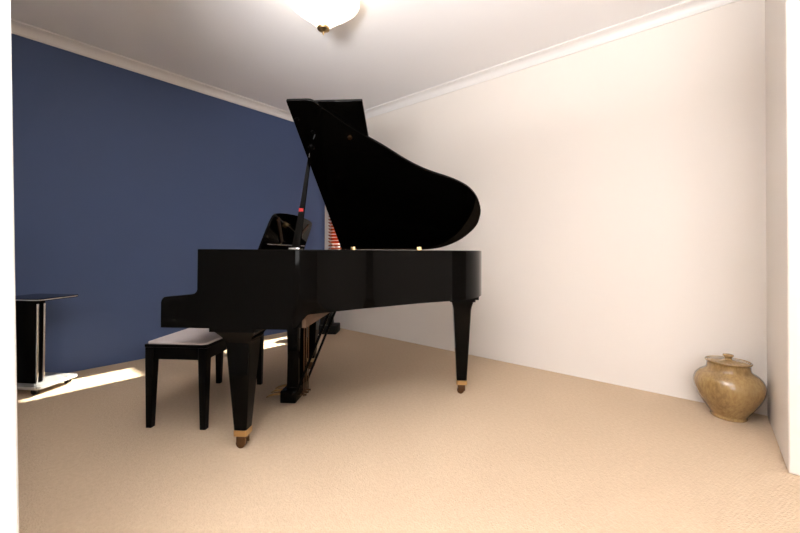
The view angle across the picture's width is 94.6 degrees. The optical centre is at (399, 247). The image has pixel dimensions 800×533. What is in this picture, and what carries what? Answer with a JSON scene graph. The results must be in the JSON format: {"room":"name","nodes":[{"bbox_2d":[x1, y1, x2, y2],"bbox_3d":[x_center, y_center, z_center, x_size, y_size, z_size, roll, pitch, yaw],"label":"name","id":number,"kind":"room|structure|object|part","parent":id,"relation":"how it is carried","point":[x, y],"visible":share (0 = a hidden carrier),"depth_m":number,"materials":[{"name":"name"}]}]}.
{"room":"music room","nodes":[
{"label":"music room","id":0,"kind":"room"},
{"bbox_2d":[0,0,18,532],"bbox_3d":[-1.965,-0.330,1.652,2.920,2.635,0.179,0,-1,40],"label":"wall","id":1,"kind":"structure","parent":0,"point":[9,492],"depth_m":0.76,"materials":[{"name":"white paint"}]},
{"bbox_2d":[11,33,324,372],"bbox_3d":[-2.034,-0.309,3.758,0.120,2.635,3.327,0,-1,40],"label":"wall","id":2,"kind":"structure","parent":0,"point":[121,176],"depth_m":3.23,"materials":[{"name":"blue paint"}]},
{"bbox_2d":[11,19,293,121],"bbox_3d":[-1.940,-1.589,3.723,0.075,0.075,3.047,0,-1,40],"label":"trim","id":3,"kind":"structure","parent":2,"relation":"attached to","point":[19,28],"depth_m":3.25,"materials":[{"name":"white paint"}]},
{"bbox_2d":[11,0,685,111],"bbox_3d":[0.225,-1.703,0.131,8.400,0.100,6.200,0,-1,40],"label":"ceiling","id":4,"kind":"structure","parent":0,"point":[263,51],"depth_m":2.85,"materials":[{"name":"paint"}]},
{"bbox_2d":[287,0,359,34],"bbox_3d":[-0.474,-1.475,2.291,0.444,0.319,0.444,0,-1,40],"label":"ceiling light","id":5,"kind":"object","parent":4,"relation":"hanging from","point":[325,15],"visible":1,"depth_m":2.24,"materials":[{"name":"white glass"}]},
{"bbox_2d":[17,328,799,532],"bbox_3d":[1.106,1.047,1.177,8.400,0.100,3.407,0,-1,40],"label":"floor","id":6,"kind":"structure","parent":0,"point":[383,439],"depth_m":1.77,"materials":[{"name":"beige carpet"}]},
{"bbox_2d":[15,294,78,394],"bbox_3d":[-2.574,0.671,2.621,0.366,0.648,0.296,0,-1,6],"label":"stand","id":7,"kind":"object","parent":6,"relation":"on","point":[30,308],"visible":0.8,"depth_m":2.54,"materials":[{"name":"black paint"}]},
{"bbox_2d":[145,328,263,429],"bbox_3d":[-1.207,0.759,2.382,0.356,0.479,0.730,0,-1,4],"label":"piano bench","id":8,"kind":"object","parent":6,"relation":"on","point":[200,344],"visible":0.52,"depth_m":2.03,"materials":[{"name":"black paint"}]},
{"bbox_3d":[-1.381,0.772,2.054,0.048,0.444,0.048,0,-1,4],"label":"leg","id":9,"kind":"part","parent":8,"relation":"part of","materials":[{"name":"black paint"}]},
{"bbox_3d":[-1.206,0.545,2.384,0.356,0.018,0.730,0,-1,4],"label":"seat frame","id":10,"kind":"part","parent":8,"relation":"part of","materials":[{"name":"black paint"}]},
{"bbox_3d":[-1.078,0.773,2.033,0.048,0.444,0.048,0,-1,4],"label":"leg","id":11,"kind":"part","parent":8,"relation":"part of","materials":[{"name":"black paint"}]},
{"bbox_3d":[-1.335,0.779,2.731,0.048,0.444,0.048,0,-1,4],"label":"leg","id":12,"kind":"part","parent":8,"relation":"part of","materials":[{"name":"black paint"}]},
{"bbox_3d":[-1.032,0.780,2.710,0.048,0.444,0.048,0,-1,4],"label":"leg","id":13,"kind":"part","parent":8,"relation":"part of","materials":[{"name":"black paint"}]},
{"bbox_2d":[161,98,481,447],"bbox_3d":[-0.260,0.112,2.434,1.650,1.782,1.478,0,-1,4],"label":"grand piano","id":14,"kind":"object","parent":6,"relation":"on","point":[385,210],"visible":1,"depth_m":2.10,"materials":[{"name":"black paint"}]},
{"bbox_3d":[-0.754,-0.013,2.485,0.010,0.010,0.670,0,-1,4],"label":"desk rail","id":15,"kind":"part","parent":14,"relation":"part of","materials":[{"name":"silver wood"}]},
{"bbox_3d":[-0.410,0.351,2.429,0.018,0.077,1.353,0,-1,4],"label":"rail","id":16,"kind":"part","parent":14,"relation":"part of","materials":[{"name":"brown wood"}]},
{"bbox_3d":[0.008,-0.380,2.524,1.132,0.788,1.262,0,-1,4],"label":"lid","id":17,"kind":"part","parent":14,"relation":"part of","materials":[{"name":"black paint"}]},
{"bbox_3d":[0.426,0.614,2.558,0.210,0.597,0.210,0,-1,4],"label":"leg","id":18,"kind":"part","parent":14,"relation":"part of","materials":[{"name":"black paint"}]},
{"bbox_2d":[318,312,339,334],"bbox_3d":[-0.870,0.795,4.431,0.260,0.450,0.220,0,-1,4],"label":"pedestal","id":19,"kind":"object","parent":6,"relation":"on","point":[334,328],"visible":0.41,"depth_m":4.35,"materials":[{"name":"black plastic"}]},
{"bbox_2d":[693,353,766,422],"bbox_3d":[1.961,0.824,2.206,0.332,0.374,0.332,0,-1,40],"label":"jar","id":20,"kind":"object","parent":6,"relation":"on","point":[728,386],"visible":1,"depth_m":2.12,"materials":[{"name":"beige ceramic"}]},
{"bbox_3d":[1.962,0.664,2.207,0.196,0.054,0.196,0,-1,40],"label":"jar lid","id":21,"kind":"part","parent":20,"relation":"part of","materials":[{"name":"beige ceramic"}]},
{"bbox_2d":[325,0,767,415],"bbox_3d":[0.683,-0.299,3.582,4.280,2.635,0.120,0,-1,40],"label":"wall","id":22,"kind":"structure","parent":0,"point":[619,185],"depth_m":2.74,"materials":[{"name":"beige paint"}]},
{"bbox_2d":[328,219,340,249],"bbox_3d":[-0.764,-0.319,4.650,0.410,1.836,0.048,0,-1,40],"label":"blind","id":23,"kind":"object","parent":22,"relation":"attached to","point":[331,228],"visible":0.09,"depth_m":4.73,"materials":[{"name":"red wood"}]},
{"bbox_2d":[335,234,341,249],"bbox_3d":[-0.709,-0.295,4.715,0.440,1.842,0.120,0,-1,40],"label":"window","id":24,"kind":"structure","parent":22,"relation":"in","point":[335,234],"depth_m":4.82,"materials":[{"name":"white paint"}]},
{"bbox_2d":[364,0,739,118],"bbox_3d":[0.588,-1.580,3.552,4.180,0.075,0.075,0,-1,40],"label":"trim","id":25,"kind":"structure","parent":22,"relation":"attached to","point":[687,8],"depth_m":2.94,"materials":[{"name":"white paint"}]},
{"bbox_2d":[765,0,799,475],"bbox_3d":[3.555,-0.315,0.702,4.020,2.635,0.872,0,-1,40],"label":"wall","id":26,"kind":"structure","parent":0,"point":[782,17],"depth_m":1.72,"materials":[{"name":"beige paint"}]}
]}

